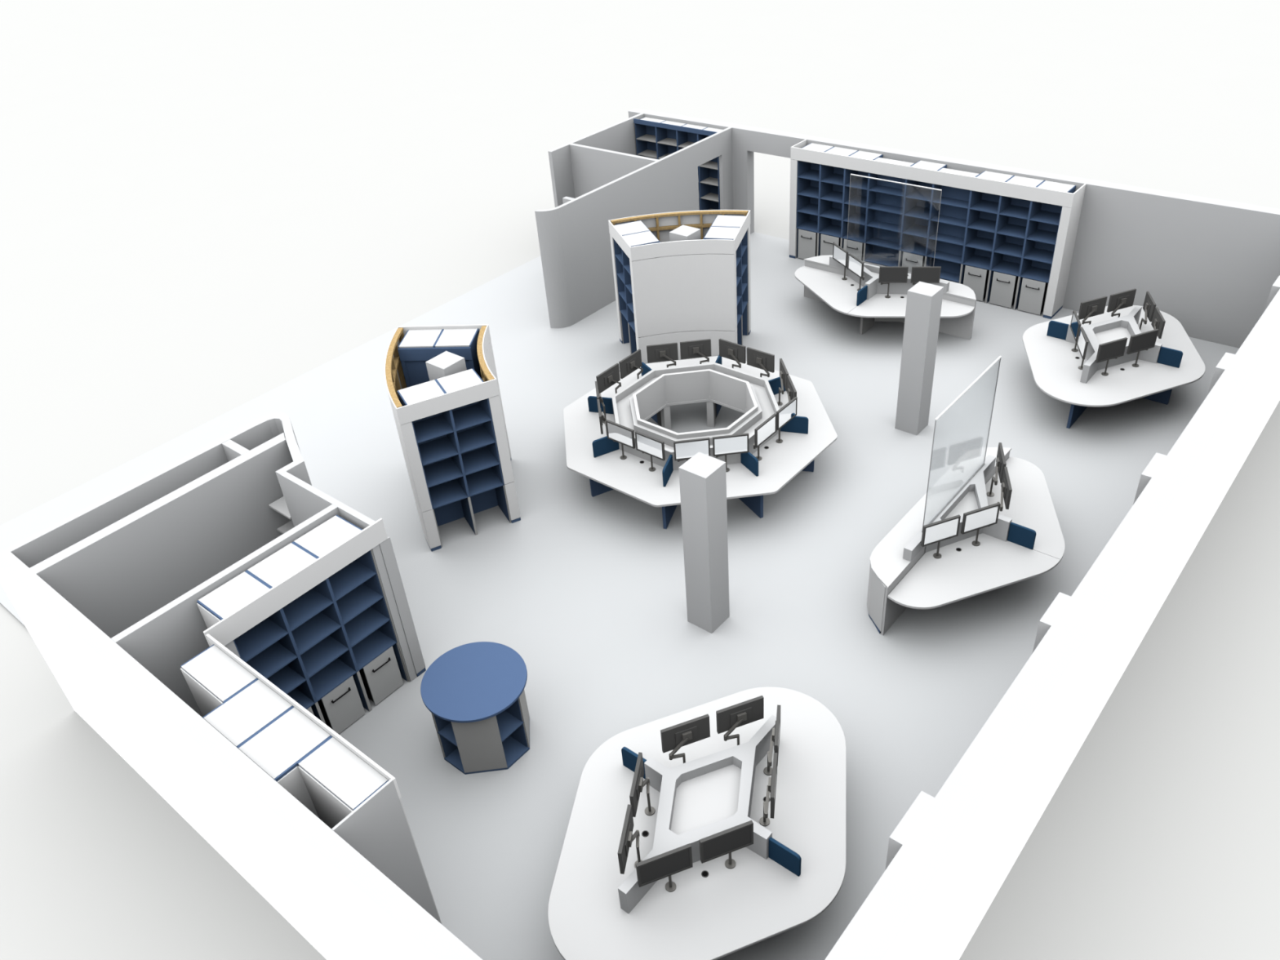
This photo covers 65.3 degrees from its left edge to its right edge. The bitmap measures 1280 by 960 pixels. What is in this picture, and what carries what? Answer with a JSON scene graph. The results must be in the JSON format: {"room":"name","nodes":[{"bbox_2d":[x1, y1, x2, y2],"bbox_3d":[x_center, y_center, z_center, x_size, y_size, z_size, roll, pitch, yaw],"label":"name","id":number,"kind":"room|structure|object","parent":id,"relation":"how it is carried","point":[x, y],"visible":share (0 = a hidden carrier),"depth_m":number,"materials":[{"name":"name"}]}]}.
{"room":"control room","nodes":[
{"label":"control room","id":0,"kind":"room"},
{"bbox_2d":[6,412,311,568],"bbox_3d":[-5.495,1.157,12.912,1.435,2.500,3.642,23,44,33],"label":"wall","id":1,"kind":"structure","parent":0,"point":[73,529],"depth_m":12.50,"materials":[{"name":"paint"}]},
{"bbox_2d":[30,432,293,638],"bbox_3d":[-5.605,1.224,12.830,0.178,2.500,3.338,23,44,33],"label":"wall","id":2,"kind":"structure","parent":0,"point":[122,573],"depth_m":12.26,"materials":[{"name":"paint"}]},
{"bbox_2d":[111,504,340,717],"bbox_3d":[-4.362,1.976,11.620,0.099,2.500,2.732,23,44,33],"label":"wall","id":3,"kind":"structure","parent":0,"point":[172,635],"depth_m":10.64,"materials":[{"name":"paint"}]},
{"bbox_2d":[0,548,482,959],"bbox_3d":[-3.326,3.542,9.324,10.290,2.540,0.228,23,44,33],"label":"wall","id":4,"kind":"structure","parent":0,"point":[337,900],"depth_m":9.30,"materials":[{"name":"paint"}]},
{"bbox_2d":[222,439,417,676],"bbox_3d":[-4.153,1.013,12.952,3.088,2.500,0.120,23,44,33],"label":"wall","id":5,"kind":"structure","parent":0,"point":[306,500],"depth_m":12.20,"materials":[{"name":"paint"}]},
{"bbox_2d":[547,113,644,207],"bbox_3d":[-0.893,-7.099,23.980,0.100,2.500,3.259,23,44,33],"label":"wall","id":6,"kind":"structure","parent":0,"point":[620,136],"depth_m":23.12,"materials":[{"name":"paint"}]},
{"bbox_2d":[568,142,658,198],"bbox_3d":[-0.512,-6.198,22.664,2.518,2.500,0.105,23,44,33],"label":"wall","id":7,"kind":"structure","parent":0,"point":[593,168],"depth_m":22.37,"materials":[{"name":"paint"}]},
{"bbox_2d":[0,231,1239,959],"bbox_3d":[0.319,-0.448,16.665,15.300,0.040,17.500,23,44,33],"label":"floor","id":8,"kind":"structure","parent":0,"point":[589,592],"depth_m":14.27,"materials":[{"name":"plastic"}]},
{"bbox_2d":[180,644,257,716],"bbox_3d":[-4.010,2.858,10.387,0.807,2.442,0.377,23,44,33],"label":"shelving unit","id":9,"kind":"object","parent":8,"relation":"on","point":[212,677],"visible":0.24,"depth_m":9.69,"materials":[{"name":"grey laminate"}]},
{"bbox_2d":[202,679,293,747],"bbox_3d":[-3.549,3.137,9.938,0.602,2.442,0.602,23,44,33],"label":"shelving unit","id":10,"kind":"object","parent":8,"relation":"on","point":[252,708],"visible":0.15,"depth_m":9.22,"materials":[{"name":"grey laminate"}]},
{"bbox_2d":[196,570,323,722],"bbox_3d":[-4.211,2.223,11.296,0.540,2.452,0.607,23,44,33],"label":"shelving unit","id":11,"kind":"object","parent":8,"relation":"on","point":[268,647],"visible":0.47,"depth_m":10.98,"materials":[{"name":"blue laminate"}]},
{"bbox_2d":[237,706,331,817],"bbox_3d":[-3.085,3.333,9.605,0.605,2.442,0.602,23,44,33],"label":"shelving unit","id":12,"kind":"object","parent":8,"relation":"on","point":[277,748],"visible":0.18,"depth_m":8.88,"materials":[{"name":"grey laminate"}]},
{"bbox_2d":[246,542,370,724],"bbox_3d":[-3.827,1.931,11.661,0.540,2.452,0.602,23,44,33],"label":"shelving unit","id":13,"kind":"object","parent":8,"relation":"on","point":[313,620],"visible":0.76,"depth_m":11.47,"materials":[{"name":"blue laminate"}]},
{"bbox_2d":[203,518,426,682],"bbox_3d":[-3.594,1.994,11.501,0.045,2.500,2.305,23,44,33],"label":"surround","id":14,"kind":"object","parent":8,"relation":"on","point":[374,538],"visible":0.84,"depth_m":11.23,"materials":[{"name":"paint"}]},
{"bbox_2d":[206,634,442,924],"bbox_3d":[-3.322,3.201,9.768,2.975,2.500,0.636,23,44,33],"label":"surround","id":15,"kind":"object","parent":8,"relation":"on","point":[379,829],"visible":0.45,"depth_m":8.66,"materials":[{"name":"paint"}]},
{"bbox_2d":[317,675,364,733],"bbox_3d":[-3.717,2.664,12.132,0.476,0.700,0.450,23,44,33],"label":"storage bin","id":16,"kind":"object","parent":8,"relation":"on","point":[340,708],"visible":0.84,"depth_m":12.00,"materials":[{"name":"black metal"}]},
{"bbox_2d":[297,736,388,828],"bbox_3d":[-2.476,3.505,9.288,0.817,2.442,0.377,23,44,33],"label":"shelving unit","id":17,"kind":"object","parent":8,"relation":"on","point":[337,781],"visible":0.18,"depth_m":8.61,"materials":[{"name":"grey laminate"}]},
{"bbox_2d":[293,515,408,711],"bbox_3d":[-3.441,1.638,12.027,0.540,2.452,0.613,23,44,33],"label":"shelving unit","id":18,"kind":"object","parent":8,"relation":"on","point":[356,590],"visible":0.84,"depth_m":11.85,"materials":[{"name":"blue laminate"}]},
{"bbox_2d":[359,645,403,705],"bbox_3d":[-3.331,2.371,12.498,0.476,0.700,0.450,23,44,33],"label":"storage bin","id":19,"kind":"object","parent":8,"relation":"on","point":[381,677],"visible":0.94,"depth_m":12.37,"materials":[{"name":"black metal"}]},
{"bbox_2d":[397,328,443,387],"bbox_3d":[-3.267,-1.170,15.960,0.563,2.452,0.580,0,36,7],"label":"shelving unit","id":20,"kind":"object","parent":8,"relation":"on","point":[416,347],"visible":0.28,"depth_m":15.22,"materials":[{"name":"grey laminate"}]},
{"bbox_2d":[396,379,476,546],"bbox_3d":[-2.946,-0.214,14.575,0.563,2.452,0.580,-19,38,-20],"label":"shelving unit","id":21,"kind":"object","parent":8,"relation":"on","point":[436,439],"visible":0.78,"depth_m":14.49,"materials":[{"name":"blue laminate"}]},
{"bbox_2d":[425,351,466,381],"bbox_3d":[-2.748,-0.729,15.234,0.400,2.500,0.400,23,44,33],"label":"square column","id":22,"kind":"structure","parent":8,"relation":"on","point":[446,363],"depth_m":14.49,"materials":[{"name":"paint"}]},
{"bbox_2d":[384,324,520,551],"bbox_3d":[-2.850,-0.755,15.283,1.571,2.500,2.567,-10,36,-7],"label":"enclosure","id":23,"kind":"object","parent":8,"relation":"on","point":[394,377],"visible":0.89,"depth_m":14.36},
{"bbox_2d":[434,328,482,379],"bbox_3d":[-2.708,-1.172,15.894,0.563,2.452,0.580,0,36,7],"label":"shelving unit","id":24,"kind":"object","parent":8,"relation":"on","point":[460,342],"visible":0.21,"depth_m":15.12,"materials":[{"name":"grey laminate"}]},
{"bbox_2d":[435,368,511,534],"bbox_3d":[-2.446,-0.391,14.763,0.563,2.452,0.580,-19,38,-20],"label":"shelving unit","id":25,"kind":"object","parent":8,"relation":"on","point":[473,423],"visible":0.83,"depth_m":14.68,"materials":[{"name":"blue laminate"}]},
{"bbox_2d":[420,641,529,774],"bbox_3d":[-1.853,2.674,11.632,1.210,1.000,1.210,23,44,33],"label":"round table","id":26,"kind":"object","parent":8,"relation":"on","point":[473,693],"visible":1,"depth_m":11.36,"materials":[{"name":"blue laminate"}]},
{"bbox_2d":[437,710,524,746],"bbox_3d":[-1.851,2.698,11.649,0.989,0.020,0.989,-6,35,-2],"label":"shelf","id":27,"kind":"object","parent":26,"relation":"attached to","point":[508,722],"depth_m":11.41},
{"bbox_2d":[613,220,649,354],"bbox_3d":[-0.070,-3.635,19.043,0.580,2.452,0.563,-13,36,-12],"label":"shelving unit","id":28,"kind":"object","parent":8,"relation":"on","point":[634,227],"visible":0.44,"depth_m":18.94,"materials":[{"name":"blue laminate"}]},
{"bbox_2d":[622,231,660,354],"bbox_3d":[0.095,-3.333,18.597,0.580,2.452,0.563,-13,36,-12],"label":"shelving unit","id":29,"kind":"object","parent":8,"relation":"on","point":[647,237],"visible":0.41,"depth_m":18.43,"materials":[{"name":"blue laminate"}]},
{"bbox_2d":[634,117,665,159],"bbox_3d":[0.330,-7.612,24.613,0.650,2.432,0.400,23,44,33],"label":"shelving unit","id":30,"kind":"object","parent":8,"relation":"on","point":[646,135],"visible":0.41,"depth_m":24.29,"materials":[{"name":"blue laminate"}]},
{"bbox_2d":[655,120,685,159],"bbox_3d":[0.822,-7.405,24.260,0.630,2.432,0.400,23,44,33],"label":"shelving unit","id":31,"kind":"object","parent":8,"relation":"on","point":[666,139],"visible":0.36,"depth_m":23.91,"materials":[{"name":"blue laminate"}]},
{"bbox_2d":[608,209,751,364],"bbox_3d":[0.820,-3.559,18.786,2.643,2.500,1.579,-4,35,2],"label":"enclosure","id":32,"kind":"object","parent":8,"relation":"on","point":[686,290],"visible":0.73,"depth_m":18.18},
{"bbox_2d":[669,225,701,241],"bbox_3d":[0.893,-3.458,18.635,0.400,2.500,0.400,23,44,33],"label":"square column","id":33,"kind":"structure","parent":8,"relation":"on","point":[682,233],"depth_m":17.88,"materials":[{"name":"paint"}]},
{"bbox_2d":[676,124,706,210],"bbox_3d":[1.299,-7.203,23.919,0.610,2.432,0.400,23,44,33],"label":"shelving unit","id":34,"kind":"object","parent":8,"relation":"on","point":[684,139],"visible":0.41,"depth_m":23.52,"materials":[{"name":"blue laminate"}]},
{"bbox_2d":[547,686,846,959],"bbox_3d":[0.681,3.525,10.107,3.604,1.020,2.740,-15,37,-14],"label":"desk","id":35,"kind":"object","parent":8,"relation":"on","point":[793,869],"visible":0.9,"depth_m":9.72,"materials":[{"name":"white laminate"}]},
{"bbox_2d":[617,804,642,874],"bbox_3d":[-0.060,3.477,9.367,0.153,0.658,0.525,2,36,10],"label":"monitor","id":36,"kind":"object","parent":35,"relation":"on","point":[627,837],"visible":0.81,"depth_m":9.23,"materials":[{"name":"plastic"}]},
{"bbox_2d":[629,751,654,817],"bbox_3d":[0.042,3.120,9.857,0.153,0.658,0.525,2,36,10],"label":"monitor","id":37,"kind":"object","parent":35,"relation":"on","point":[637,784],"visible":0.95,"depth_m":9.74,"materials":[{"name":"plastic"}]},
{"bbox_2d":[635,843,693,892],"bbox_3d":[0.214,3.593,9.170,0.525,0.658,0.153,-15,37,-14],"label":"monitor","id":38,"kind":"object","parent":35,"relation":"on","point":[668,864],"visible":1,"depth_m":9.01,"materials":[{"name":"plastic"}]},
{"bbox_2d":[660,714,710,763],"bbox_3d":[0.501,2.771,10.293,0.525,0.658,0.153,-15,37,-14],"label":"monitor","id":39,"kind":"object","parent":35,"relation":"on","point":[674,737],"visible":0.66,"depth_m":10.21,"materials":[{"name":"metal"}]},
{"bbox_2d":[698,820,753,868],"bbox_3d":[0.789,3.435,9.322,0.525,0.658,0.153,-15,37,-14],"label":"monitor","id":40,"kind":"object","parent":35,"relation":"on","point":[713,846],"visible":1,"depth_m":9.16,"materials":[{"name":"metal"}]},
{"bbox_2d":[715,695,764,745],"bbox_3d":[1.076,2.614,10.444,0.525,0.658,0.153,-15,37,-14],"label":"monitor","id":41,"kind":"object","parent":35,"relation":"on","point":[729,718],"visible":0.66,"depth_m":10.36,"materials":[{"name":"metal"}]},
{"bbox_2d":[759,752,777,826],"bbox_3d":[1.248,3.086,9.758,0.153,0.658,0.525,2,36,10],"label":"monitor","id":42,"kind":"object","parent":35,"relation":"on","point":[771,787],"visible":0.99,"depth_m":9.61,"materials":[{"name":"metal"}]},
{"bbox_2d":[763,704,780,775],"bbox_3d":[1.350,2.729,10.248,0.153,0.658,0.525,2,36,10],"label":"monitor","id":43,"kind":"object","parent":35,"relation":"on","point":[775,738],"visible":0.86,"depth_m":10.11,"materials":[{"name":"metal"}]},
{"bbox_2d":[563,355,837,528],"bbox_3d":[0.897,-0.811,16.114,4.200,1.105,4.200,23,44,33],"label":"desk","id":44,"kind":"object","parent":8,"relation":"on","point":[589,453],"visible":0.73,"depth_m":15.58,"materials":[{"name":"white laminate"}]},
{"bbox_2d":[595,363,621,393],"bbox_3d":[-0.461,-1.510,16.438,0.153,0.658,0.525,23,44,33],"label":"monitor","id":45,"kind":"object","parent":44,"relation":"on","point":[606,379],"visible":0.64,"depth_m":16.34,"materials":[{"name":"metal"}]},
{"bbox_2d":[605,419,635,459],"bbox_3d":[-0.242,-0.576,15.097,0.525,0.658,0.153,23,44,33],"label":"monitor","id":46,"kind":"object","parent":44,"relation":"on","point":[620,433],"visible":1,"depth_m":14.95,"materials":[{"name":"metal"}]},
{"bbox_2d":[618,349,643,378],"bbox_3d":[-0.099,-1.785,16.782,0.153,0.658,0.525,23,44,33],"label":"monitor","id":47,"kind":"object","parent":44,"relation":"on","point":[633,362],"visible":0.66,"depth_m":16.68,"materials":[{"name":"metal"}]},
{"bbox_2d":[635,431,665,471],"bbox_3d":[0.196,-0.391,14.783,0.525,0.658,0.153,23,44,33],"label":"monitor","id":48,"kind":"object","parent":44,"relation":"on","point":[646,444],"visible":1,"depth_m":14.64,"materials":[{"name":"metal"}]},
{"bbox_2d":[646,342,678,367],"bbox_3d":[0.399,-1.989,17.009,0.525,0.658,0.153,-6,35,-2],"label":"monitor","id":49,"kind":"object","parent":44,"relation":"on","point":[663,352],"visible":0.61,"depth_m":16.93,"materials":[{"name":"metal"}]},
{"bbox_2d":[673,437,710,462],"bbox_3d":[0.762,-0.344,14.648,0.525,0.658,0.153,-6,35,-2],"label":"monitor","id":50,"kind":"object","parent":44,"relation":"on","point":[684,450],"visible":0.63,"depth_m":14.47,"materials":[{"name":"metal"}]},
{"bbox_2d":[680,338,711,364],"bbox_3d":[0.965,-2.053,17.030,0.525,0.658,0.153,-6,35,-2],"label":"monitor","id":51,"kind":"object","parent":44,"relation":"on","point":[700,348],"visible":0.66,"depth_m":16.95,"materials":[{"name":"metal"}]},
{"bbox_2d":[616,377,774,449],"bbox_3d":[0.874,-1.077,15.925,2.450,0.040,2.450,23,44,33],"label":"cable tray","id":52,"kind":"object","parent":44,"relation":"on","point":[624,410],"depth_m":16.32,"materials":[{"name":"white laminate"}]},
{"bbox_2d":[712,432,749,471],"bbox_3d":[1.328,-0.408,14.669,0.525,0.658,0.153,-6,35,-2],"label":"monitor","id":53,"kind":"object","parent":44,"relation":"on","point":[726,445],"visible":0.84,"depth_m":14.51,"materials":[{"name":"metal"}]},
{"bbox_2d":[719,338,746,368],"bbox_3d":[1.531,-2.005,16.894,0.525,0.658,0.153,23,44,33],"label":"monitor","id":54,"kind":"object","parent":44,"relation":"on","point":[727,349],"visible":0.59,"depth_m":16.79,"materials":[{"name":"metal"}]},
{"bbox_2d":[746,346,774,377],"bbox_3d":[1.969,-1.820,16.580,0.525,0.658,0.153,23,44,33],"label":"monitor","id":55,"kind":"object","parent":44,"relation":"on","point":[757,358],"visible":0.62,"depth_m":16.47,"materials":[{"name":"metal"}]},
{"bbox_2d":[753,413,776,460],"bbox_3d":[1.826,-0.612,14.896,0.153,0.658,0.525,23,44,33],"label":"monitor","id":56,"kind":"object","parent":44,"relation":"on","point":[767,428],"visible":0.91,"depth_m":14.75,"materials":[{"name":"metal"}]},
{"bbox_2d":[776,396,797,443],"bbox_3d":[2.188,-0.887,15.239,0.153,0.658,0.525,23,44,33],"label":"monitor","id":57,"kind":"object","parent":44,"relation":"on","point":[785,414],"visible":0.92,"depth_m":15.10,"materials":[{"name":"metal"}]},
{"bbox_2d":[678,452,729,633],"bbox_3d":[0.828,0.837,12.594,0.400,2.500,0.400,23,44,33],"label":"square column","id":58,"kind":"structure","parent":8,"relation":"on","point":[702,477],"depth_m":12.35,"materials":[{"name":"paint"}]},
{"bbox_2d":[697,127,722,210],"bbox_3d":[1.752,-7.012,23.594,0.570,2.432,0.400,23,44,33],"label":"shelving unit","id":59,"kind":"object","parent":8,"relation":"on","point":[708,171],"visible":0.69,"depth_m":23.68,"materials":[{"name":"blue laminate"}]},
{"bbox_2d":[702,226,742,345],"bbox_3d":[1.552,-3.423,18.547,0.580,2.452,0.563,6,37,16],"label":"shelving unit","id":60,"kind":"object","parent":8,"relation":"on","point":[714,232],"visible":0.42,"depth_m":18.27,"materials":[{"name":"grey laminate"}]},
{"bbox_2d":[710,214,748,342],"bbox_3d":[1.709,-3.745,18.981,0.580,2.452,0.563,6,37,16],"label":"shelving unit","id":61,"kind":"object","parent":8,"relation":"on","point":[721,220],"visible":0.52,"depth_m":18.79,"materials":[{"name":"grey laminate"}]},
{"bbox_2d":[797,229,817,259],"bbox_3d":[3.861,-5.338,22.479,0.450,0.700,0.476,23,44,33],"label":"storage bin","id":62,"kind":"object","parent":8,"relation":"on","point":[807,240],"visible":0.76,"depth_m":22.32,"materials":[{"name":"grey metal"}]},
{"bbox_2d":[795,142,833,257],"bbox_3d":[3.843,-6.083,22.014,0.568,2.452,0.550,23,44,33],"label":"shelving unit","id":63,"kind":"object","parent":8,"relation":"on","point":[808,173],"visible":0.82,"depth_m":21.96,"materials":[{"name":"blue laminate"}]},
{"bbox_2d":[820,234,840,255],"bbox_3d":[4.304,-5.150,22.162,0.450,0.700,0.476,23,44,33],"label":"storage bin","id":64,"kind":"object","parent":8,"relation":"on","point":[827,242],"visible":0.44,"depth_m":21.97,"materials":[{"name":"grey metal"}]},
{"bbox_2d":[817,146,858,256],"bbox_3d":[4.286,-5.896,21.697,0.585,2.452,0.550,23,44,33],"label":"shelving unit","id":65,"kind":"object","parent":8,"relation":"on","point":[831,178],"visible":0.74,"depth_m":21.64,"materials":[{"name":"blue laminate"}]},
{"bbox_2d":[840,151,883,261],"bbox_3d":[4.729,-5.709,21.380,0.567,2.452,0.550,23,44,33],"label":"shelving unit","id":66,"kind":"object","parent":8,"relation":"on","point":[858,193],"visible":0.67,"depth_m":21.32,"materials":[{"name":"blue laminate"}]},
{"bbox_2d":[794,254,976,339],"bbox_3d":[4.535,-3.453,19.467,3.758,1.020,1.954,23,44,33],"label":"desk","id":67,"kind":"object","parent":8,"relation":"on","point":[821,276],"visible":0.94,"depth_m":19.19,"materials":[{"name":"white laminate"}]},
{"bbox_2d":[804,254,976,301],"bbox_3d":[4.973,-4.062,19.719,3.720,0.027,0.505,23,44,33],"label":"countertop","id":68,"kind":"structure","parent":67,"relation":"on","point":[955,289],"depth_m":19.01,"materials":[{"name":"white laminate"}]},
{"bbox_2d":[878,266,908,297],"bbox_3d":[4.803,-3.770,18.981,0.525,0.658,0.153,2,36,10],"label":"monitor","id":69,"kind":"object","parent":67,"relation":"on","point":[887,274],"visible":1,"depth_m":18.83,"materials":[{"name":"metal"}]},
{"bbox_2d":[910,266,941,284],"bbox_3d":[5.383,-3.746,18.878,0.525,0.658,0.153,2,36,10],"label":"monitor","id":70,"kind":"object","parent":67,"relation":"on","point":[927,274],"visible":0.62,"depth_m":18.72,"materials":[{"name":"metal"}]},
{"bbox_2d":[863,157,915,266],"bbox_3d":[5.199,-5.431,20.932,0.829,2.452,0.340,23,44,33],"label":"shelving unit","id":71,"kind":"object","parent":8,"relation":"on","point":[886,199],"visible":0.7,"depth_m":21.00,"materials":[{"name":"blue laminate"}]},
{"bbox_2d":[894,281,943,435],"bbox_3d":[4.467,-1.914,16.026,0.400,2.500,0.400,23,44,33],"label":"square column","id":72,"kind":"structure","parent":8,"relation":"on","point":[924,300],"depth_m":15.81,"materials":[{"name":"paint"}]},
{"bbox_2d":[898,160,946,266],"bbox_3d":[5.809,-5.253,20.607,0.583,2.452,0.550,23,44,33],"label":"shelving unit","id":73,"kind":"object","parent":8,"relation":"on","point":[917,200],"visible":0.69,"depth_m":20.55,"materials":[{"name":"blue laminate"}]},
{"bbox_2d":[788,139,1085,319],"bbox_3d":[5.810,-5.270,20.590,6.008,2.500,0.596,23,44,33],"label":"surround","id":74,"kind":"object","parent":8,"relation":"on","point":[1071,203],"visible":0.88,"depth_m":19.30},
{"bbox_2d":[924,168,979,283],"bbox_3d":[6.268,-4.980,20.167,0.785,2.452,0.340,23,44,33],"label":"shelving unit","id":75,"kind":"object","parent":8,"relation":"on","point":[954,202],"visible":0.73,"depth_m":20.20,"materials":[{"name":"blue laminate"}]},
{"bbox_2d":[866,447,1065,635],"bbox_3d":[4.633,0.852,13.391,1.954,1.020,3.758,23,44,33],"label":"desk","id":76,"kind":"object","parent":8,"relation":"on","point":[1027,541],"visible":0.78,"depth_m":12.98,"materials":[{"name":"white laminate"}]},
{"bbox_2d":[866,564,885,631],"bbox_3d":[4.068,0.675,13.844,0.457,0.765,3.701,23,44,33],"label":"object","id":77,"kind":"structure","parent":76,"relation":"on","point":[876,588],"depth_m":12.77,"materials":[{"name":"white laminate"}]},
{"bbox_2d":[869,447,1011,589],"bbox_3d":[4.053,0.358,13.606,0.505,0.027,3.720,23,44,33],"label":"countertop","id":78,"kind":"structure","parent":76,"relation":"on","point":[887,563],"depth_m":13.41,"materials":[{"name":"white laminate"}]},
{"bbox_2d":[920,515,960,558],"bbox_3d":[3.786,0.750,12.739,0.525,0.658,0.153,-15,37,-14],"label":"monitor","id":79,"kind":"object","parent":76,"relation":"on","point":[938,531],"visible":1,"depth_m":12.58,"materials":[{"name":"metal"}]},
{"bbox_2d":[921,355,1001,532],"bbox_3d":[4.175,-0.472,12.945,0.020,1.714,1.862,23,44,33],"label":"glass screen","id":80,"kind":"object","parent":76,"relation":"on","point":[999,357],"visible":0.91,"depth_m":12.88,"materials":[{"name":"clear glass"}]},
{"bbox_2d":[960,502,1000,546],"bbox_3d":[4.338,0.599,12.885,0.525,0.658,0.153,-15,37,-14],"label":"monitor","id":81,"kind":"object","parent":76,"relation":"on","point":[987,516],"visible":1,"depth_m":12.73,"materials":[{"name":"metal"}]},
{"bbox_2d":[986,442,1006,497],"bbox_3d":[4.906,-0.101,13.802,0.153,0.658,0.525,2,36,10],"label":"monitor","id":82,"kind":"object","parent":76,"relation":"on","point":[1001,463],"visible":0.94,"depth_m":13.66,"materials":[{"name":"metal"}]},
{"bbox_2d":[997,466,1012,511],"bbox_3d":[4.808,0.242,13.331,0.153,0.658,0.525,2,36,10],"label":"monitor","id":83,"kind":"object","parent":76,"relation":"on","point":[1006,490],"visible":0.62,"depth_m":13.16,"materials":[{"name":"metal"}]},
{"bbox_2d":[963,265,989,301],"bbox_3d":[6.883,-4.062,20.315,0.450,0.700,0.476,23,44,33],"label":"storage bin","id":84,"kind":"object","parent":8,"relation":"on","point":[976,278],"visible":0.71,"depth_m":20.14,"materials":[{"name":"grey metal"}]},
{"bbox_2d":[960,170,1013,302],"bbox_3d":[6.864,-4.807,19.850,0.593,2.452,0.550,23,44,33],"label":"shelving unit","id":85,"kind":"object","parent":8,"relation":"on","point":[984,207],"visible":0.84,"depth_m":19.79,"materials":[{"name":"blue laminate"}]},
{"bbox_2d":[989,271,1018,307],"bbox_3d":[7.338,-3.870,19.989,0.450,0.700,0.476,23,44,33],"label":"storage bin","id":86,"kind":"object","parent":8,"relation":"on","point":[1003,290],"visible":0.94,"depth_m":19.85,"materials":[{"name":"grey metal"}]},
{"bbox_2d":[985,175,1044,310],"bbox_3d":[7.320,-4.615,19.524,0.591,2.452,0.550,23,44,33],"label":"shelving unit","id":87,"kind":"object","parent":8,"relation":"on","point":[1013,215],"visible":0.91,"depth_m":19.48,"materials":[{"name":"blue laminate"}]},
{"bbox_2d":[1017,277,1048,315],"bbox_3d":[7.790,-3.679,19.666,0.450,0.700,0.476,23,44,33],"label":"storage bin","id":88,"kind":"object","parent":8,"relation":"on","point":[1033,292],"visible":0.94,"depth_m":19.52,"materials":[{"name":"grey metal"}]},
{"bbox_2d":[1013,180,1075,316],"bbox_3d":[7.771,-4.424,19.201,0.584,2.452,0.550,23,44,33],"label":"shelving unit","id":89,"kind":"object","parent":8,"relation":"on","point":[1044,219],"visible":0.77,"depth_m":19.15,"materials":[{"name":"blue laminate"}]},
{"bbox_2d":[1022,305,1205,428],"bbox_3d":[8.002,-2.036,17.050,3.604,1.020,2.740,-15,37,-14],"label":"desk","id":90,"kind":"object","parent":8,"relation":"on","point":[1174,362],"visible":0.78,"depth_m":16.50,"materials":[{"name":"white laminate"}]},
{"bbox_2d":[1078,296,1107,324],"bbox_3d":[7.821,-2.791,17.235,0.525,0.658,0.153,-15,37,-14],"label":"monitor","id":91,"kind":"object","parent":90,"relation":"on","point":[1095,307],"visible":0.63,"depth_m":17.15,"materials":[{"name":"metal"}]},
{"bbox_2d":[1095,337,1127,375],"bbox_3d":[7.534,-1.969,16.113,0.525,0.658,0.153,-15,37,-14],"label":"monitor","id":92,"kind":"object","parent":90,"relation":"on","point":[1113,349],"visible":1,"depth_m":15.96,"materials":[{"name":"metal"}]},
{"bbox_2d":[1106,288,1136,317],"bbox_3d":[8.396,-2.948,17.387,0.525,0.658,0.153,-15,37,-14],"label":"monitor","id":93,"kind":"object","parent":90,"relation":"on","point":[1122,300],"visible":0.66,"depth_m":17.30,"materials":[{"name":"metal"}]},
{"bbox_2d":[1126,328,1158,367],"bbox_3d":[8.109,-2.126,16.265,0.525,0.658,0.153,-15,37,-14],"label":"monitor","id":94,"kind":"object","parent":90,"relation":"on","point":[1146,340],"visible":1,"depth_m":16.11,"materials":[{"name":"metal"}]},
{"bbox_2d":[534,127,733,328],"bbox_3d":[0.121,-5.598,21.742,0.311,2.500,6.120,23,44,33],"label":"wall partition","id":95,"kind":"structure","parent":0,"point":[574,235],"depth_m":20.67,"materials":[{"name":"paint"}]},
{"bbox_2d":[633,118,716,135],"bbox_3d":[0.802,-8.220,23.279,2.470,0.105,0.020,23,44,33],"label":"crown molding","id":96,"kind":"structure","parent":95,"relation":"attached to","point":[635,121],"depth_m":23.27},
{"bbox_2d":[628,108,1279,348],"bbox_3d":[5.615,-5.678,21.187,14.909,2.500,0.270,23,44,33],"label":"wall","id":97,"kind":"structure","parent":0,"point":[1212,265],"depth_m":18.23,"materials":[{"name":"paint"}]},
{"bbox_2d":[824,288,1279,959],"bbox_3d":[6.006,0.973,11.807,0.341,2.540,17.500,23,44,33],"label":"wall","id":98,"kind":"structure","parent":0,"point":[930,901],"depth_m":9.43,"materials":[{"name":"paint"}]},
{"bbox_2d":[885,791,934,869],"bbox_3d":[2.205,3.638,8.482,0.112,2.500,0.530,23,44,33],"label":"trim","id":99,"kind":"structure","parent":98,"relation":"attached to","point":[917,810],"depth_m":7.74,"materials":[{"name":"paint"}]},
{"bbox_2d":[1032,591,1071,652],"bbox_3d":[4.044,2.240,10.226,0.112,2.500,0.494,23,44,33],"label":"trim","id":100,"kind":"structure","parent":98,"relation":"attached to","point":[1061,599],"depth_m":9.48,"materials":[{"name":"paint"}]},
{"bbox_2d":[1133,452,1166,504],"bbox_3d":[5.881,0.845,11.969,0.112,2.500,0.520,23,44,33],"label":"trim","id":101,"kind":"structure","parent":98,"relation":"attached to","point":[1147,474],"depth_m":11.21,"materials":[{"name":"paint"}]},
{"bbox_2d":[1207,352,1235,395],"bbox_3d":[7.694,-0.532,13.688,0.112,2.500,0.475,23,44,33],"label":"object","id":102,"kind":"structure","parent":98,"relation":"attached to","point":[1227,357],"depth_m":12.93,"materials":[{"name":"paint"}]},
{"label":"outside","id":103,"kind":"structure","parent":0,"visible":0},
{"bbox_2d":[0,0,1279,959],"bbox_3d":[20.021,-12.289,31.292,520.000,0.360,580.000,23,44,33],"label":"background","id":104,"kind":"structure","parent":103,"point":[206,206],"depth_m":26.82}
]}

